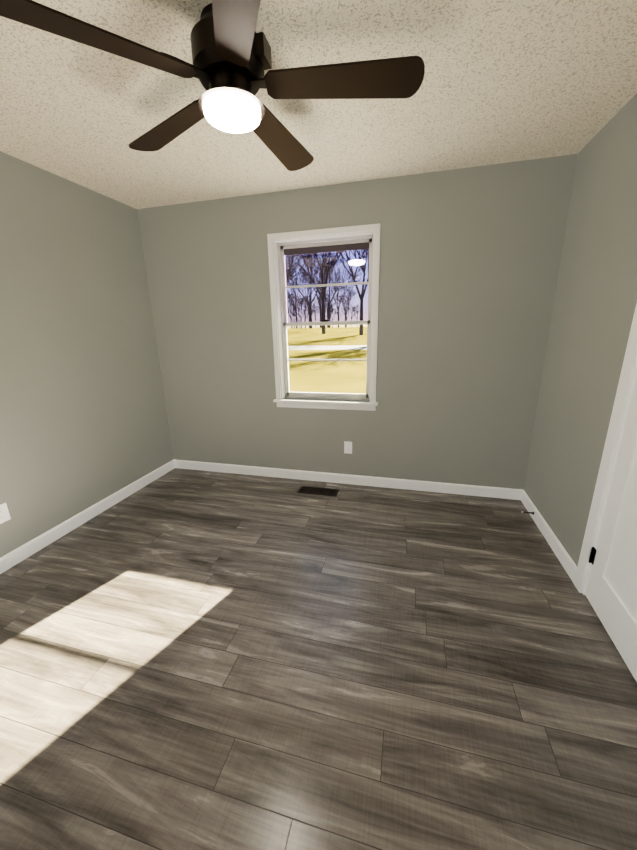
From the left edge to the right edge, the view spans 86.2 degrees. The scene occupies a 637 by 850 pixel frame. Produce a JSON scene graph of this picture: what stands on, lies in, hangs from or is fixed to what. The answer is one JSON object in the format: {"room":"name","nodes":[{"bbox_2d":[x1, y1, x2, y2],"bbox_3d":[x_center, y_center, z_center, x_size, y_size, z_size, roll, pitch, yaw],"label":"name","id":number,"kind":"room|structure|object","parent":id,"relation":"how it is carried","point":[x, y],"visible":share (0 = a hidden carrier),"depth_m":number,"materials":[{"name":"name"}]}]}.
{"room":"empty bedroom","nodes":[
{"label":"empty bedroom","id":0,"kind":"room"},
{"bbox_2d":[0,151,173,557],"bbox_3d":[-2.225,-0.065,1.090,0.120,2.440,5.140,3,17,14],"label":"wall","id":1,"kind":"structure","parent":0,"point":[84,424],"depth_m":2.45,"materials":[{"name":"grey paint"}]},
{"bbox_2d":[0,503,10,523],"bbox_3d":[-1.939,0.544,2.084,0.008,0.114,0.070,3,17,14],"label":"electrical outlet","id":2,"kind":"object","parent":1,"relation":"attached to","point":[4,515],"visible":1,"depth_m":2.09,"materials":[{"name":"white plastic"}]},
{"bbox_2d":[0,460,174,573],"bbox_3d":[-1.933,0.844,2.160,0.013,0.092,3.180,3,17,14],"label":"baseboard","id":3,"kind":"structure","parent":1,"relation":"attached to","point":[24,551],"depth_m":2.55,"materials":[{"name":"white paint"}]},
{"bbox_2d":[0,468,636,849],"bbox_3d":[-0.184,1.259,0.931,4.444,0.100,5.140,3,17,14],"label":"floor","id":4,"kind":"structure","parent":0,"point":[190,659],"depth_m":1.41,"materials":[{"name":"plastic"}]},
{"bbox_2d":[298,486,338,495],"bbox_3d":[-0.002,0.592,3.054,0.355,0.004,0.130,3,17,14],"label":"floor vent","id":5,"kind":"object","parent":4,"relation":"in","point":[318,490],"visible":1,"depth_m":3.05,"materials":[{"name":"brown metal"}]},
{"bbox_2d":[0,0,636,208],"bbox_3d":[-0.235,-1.182,0.230,4.444,0.100,5.140,3,17,14],"label":"ceiling","id":6,"kind":"structure","parent":0,"point":[505,81],"depth_m":1.57,"materials":[{"name":"white paint"}]},
{"bbox_2d":[0,0,424,170],"bbox_3d":[-0.294,-1.272,1.262,1.327,0.294,1.307,3,17,14],"label":"fan","id":7,"kind":"object","parent":6,"relation":"hanging from","point":[231,54],"visible":1,"depth_m":1.18,"materials":[{"name":"brown wood"}]},
{"bbox_2d":[137,154,576,489],"bbox_3d":[0.072,-0.656,2.981,3.344,2.440,0.160,3,17,14],"label":"wall","id":8,"kind":"structure","parent":0,"point":[470,259],"depth_m":2.76,"materials":[{"name":"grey paint"}]},
{"bbox_2d":[267,223,380,410],"bbox_3d":[0.054,-0.851,2.901,0.944,1.434,0.190,3,17,14],"label":"window","id":9,"kind":"structure","parent":8,"relation":"in","point":[339,241],"depth_m":2.88,"materials":[{"name":"white paint"}]},
{"bbox_2d":[344,441,351,453],"bbox_3d":[0.270,0.206,3.090,0.070,0.114,0.008,3,17,14],"label":"electrical outlet","id":10,"kind":"object","parent":8,"relation":"attached to","point":[347,447],"visible":1,"depth_m":3.09,"materials":[{"name":"white plastic"}]},
{"bbox_2d":[173,459,522,499],"bbox_3d":[0.074,0.496,3.224,3.344,0.092,0.013,3,17,14],"label":"baseboard","id":11,"kind":"structure","parent":8,"relation":"attached to","point":[475,490],"depth_m":3.14,"materials":[{"name":"white paint"}]},
{"bbox_2d":[524,94,636,565],"bbox_3d":[1.617,-0.425,2.064,0.120,2.440,1.220,3,17,14],"label":"wall","id":12,"kind":"structure","parent":0,"point":[594,304],"depth_m":1.93,"materials":[{"name":"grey paint"}]},
{"bbox_2d":[521,490,576,582],"bbox_3d":[1.565,0.712,2.362,0.013,0.092,0.990,3,17,14],"label":"baseboard","id":13,"kind":"structure","parent":12,"relation":"attached to","point":[562,555],"depth_m":2.22,"materials":[{"name":"white paint"}]},
{"bbox_2d":[574,303,636,594],"bbox_3d":[1.356,0.015,1.122,0.150,2.124,1.028,3,17,14],"label":"trim","id":14,"kind":"structure","parent":12,"relation":"attached to","point":[628,374],"depth_m":1.64,"materials":[{"name":"white paint"}]},
{"bbox_2d":[585,375,636,681],"bbox_3d":[1.302,0.044,1.159,0.185,2.026,0.882,4,17,17],"label":"closet door","id":15,"kind":"structure","parent":12,"relation":"in","point":[611,591],"depth_m":1.54,"materials":[{"name":"white paint"}]},
{"label":"outside","id":16,"kind":"structure","parent":0,"visible":0},
{"bbox_2d":[287,327,366,393],"bbox_3d":[0.110,-25.020,90.802,192.000,1.720,176.340,3,17,14],"label":"lawn","id":17,"kind":"structure","parent":16,"point":[317,375],"depth_m":18.21,"materials":[{"name":"yellow plant"}]},
{"bbox_2d":[287,266,299,327],"bbox_3d":[-7.837,-33.272,88.224,10.389,15.985,10.030,3,17,14],"label":"tree","id":18,"kind":"object","parent":17,"relation":"on","point":[294,293],"depth_m":86.43,"materials":[{"name":"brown plant"}]},
{"bbox_2d":[286,254,303,284],"bbox_3d":[-4.646,-19.860,45.011,8.248,15.517,13.345,3,17,14],"label":"tree","id":19,"kind":"object","parent":17,"relation":"on","point":[290,268],"depth_m":46.17,"materials":[{"name":"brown plant"}]},
{"bbox_2d":[285,254,306,279],"bbox_3d":[-6.319,-27.430,63.001,11.446,18.608,13.571,3,17,14],"label":"tree","id":20,"kind":"object","parent":17,"relation":"on","point":[293,265],"depth_m":62.96,"materials":[{"name":"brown plant"}]},
{"bbox_2d":[288,291,304,327],"bbox_3d":[-7.088,-35.980,106.167,6.722,11.261,7.456,3,17,14],"label":"tree","id":21,"kind":"object","parent":17,"relation":"on","point":[293,305],"depth_m":105.58,"materials":[{"name":"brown plant"}]},
{"bbox_2d":[290,269,320,327],"bbox_3d":[-2.929,-29.394,79.292,7.838,13.260,8.335,3,17,14],"label":"tree","id":22,"kind":"object","parent":17,"relation":"on","point":[301,279],"depth_m":78.76,"materials":[{"name":"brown plant"}]},
{"bbox_2d":[286,252,338,327],"bbox_3d":[-2.414,-25.926,63.393,12.859,15.345,11.687,3,17,14],"label":"tree","id":23,"kind":"object","parent":17,"relation":"on","point":[311,300],"depth_m":61.68,"materials":[{"name":"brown plant"}]},
{"bbox_2d":[285,251,342,333],"bbox_3d":[0.323,-20.526,45.795,12.535,16.016,11.315,3,17,14],"label":"tree","id":24,"kind":"object","parent":17,"relation":"on","point":[323,315],"depth_m":46.15,"materials":[{"name":"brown plant"}]},
{"bbox_2d":[302,261,341,327],"bbox_3d":[0.708,-29.894,77.242,9.795,15.204,11.125,3,17,14],"label":"tree","id":25,"kind":"object","parent":17,"relation":"on","point":[319,289],"depth_m":76.56,"materials":[{"name":"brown plant"}]},
{"bbox_2d":[318,286,339,327],"bbox_3d":[2.939,-36.119,103.380,7.922,12.660,9.853,3,17,14],"label":"tree","id":26,"kind":"object","parent":17,"relation":"on","point":[327,298],"depth_m":102.36,"materials":[{"name":"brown plant"}]},
{"bbox_2d":[298,252,367,327],"bbox_3d":[2.704,-25.056,62.590,13.306,13.908,10.334,3,17,14],"label":"tree","id":27,"kind":"object","parent":17,"relation":"on","point":[330,278],"depth_m":62.19,"materials":[{"name":"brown plant"}]},
{"bbox_2d":[330,268,356,326],"bbox_3d":[6.382,-31.210,83.926,9.241,13.819,9.708,3,17,14],"label":"tree","id":28,"kind":"object","parent":17,"relation":"on","point":[340,287],"depth_m":82.37,"materials":[{"name":"brown plant"}]},
{"bbox_2d":[336,287,356,326],"bbox_3d":[7.990,-36.085,103.571,7.897,12.285,7.666,3,17,14],"label":"tree","id":29,"kind":"object","parent":17,"relation":"on","point":[342,300],"depth_m":102.62,"materials":[{"name":"brown plant"}]},
{"bbox_2d":[326,249,368,334],"bbox_3d":[5.884,-18.344,41.329,10.415,14.367,8.871,3,17,14],"label":"tree","id":30,"kind":"object","parent":17,"relation":"on","point":[361,308],"depth_m":41.27,"materials":[{"name":"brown plant"}]}
]}

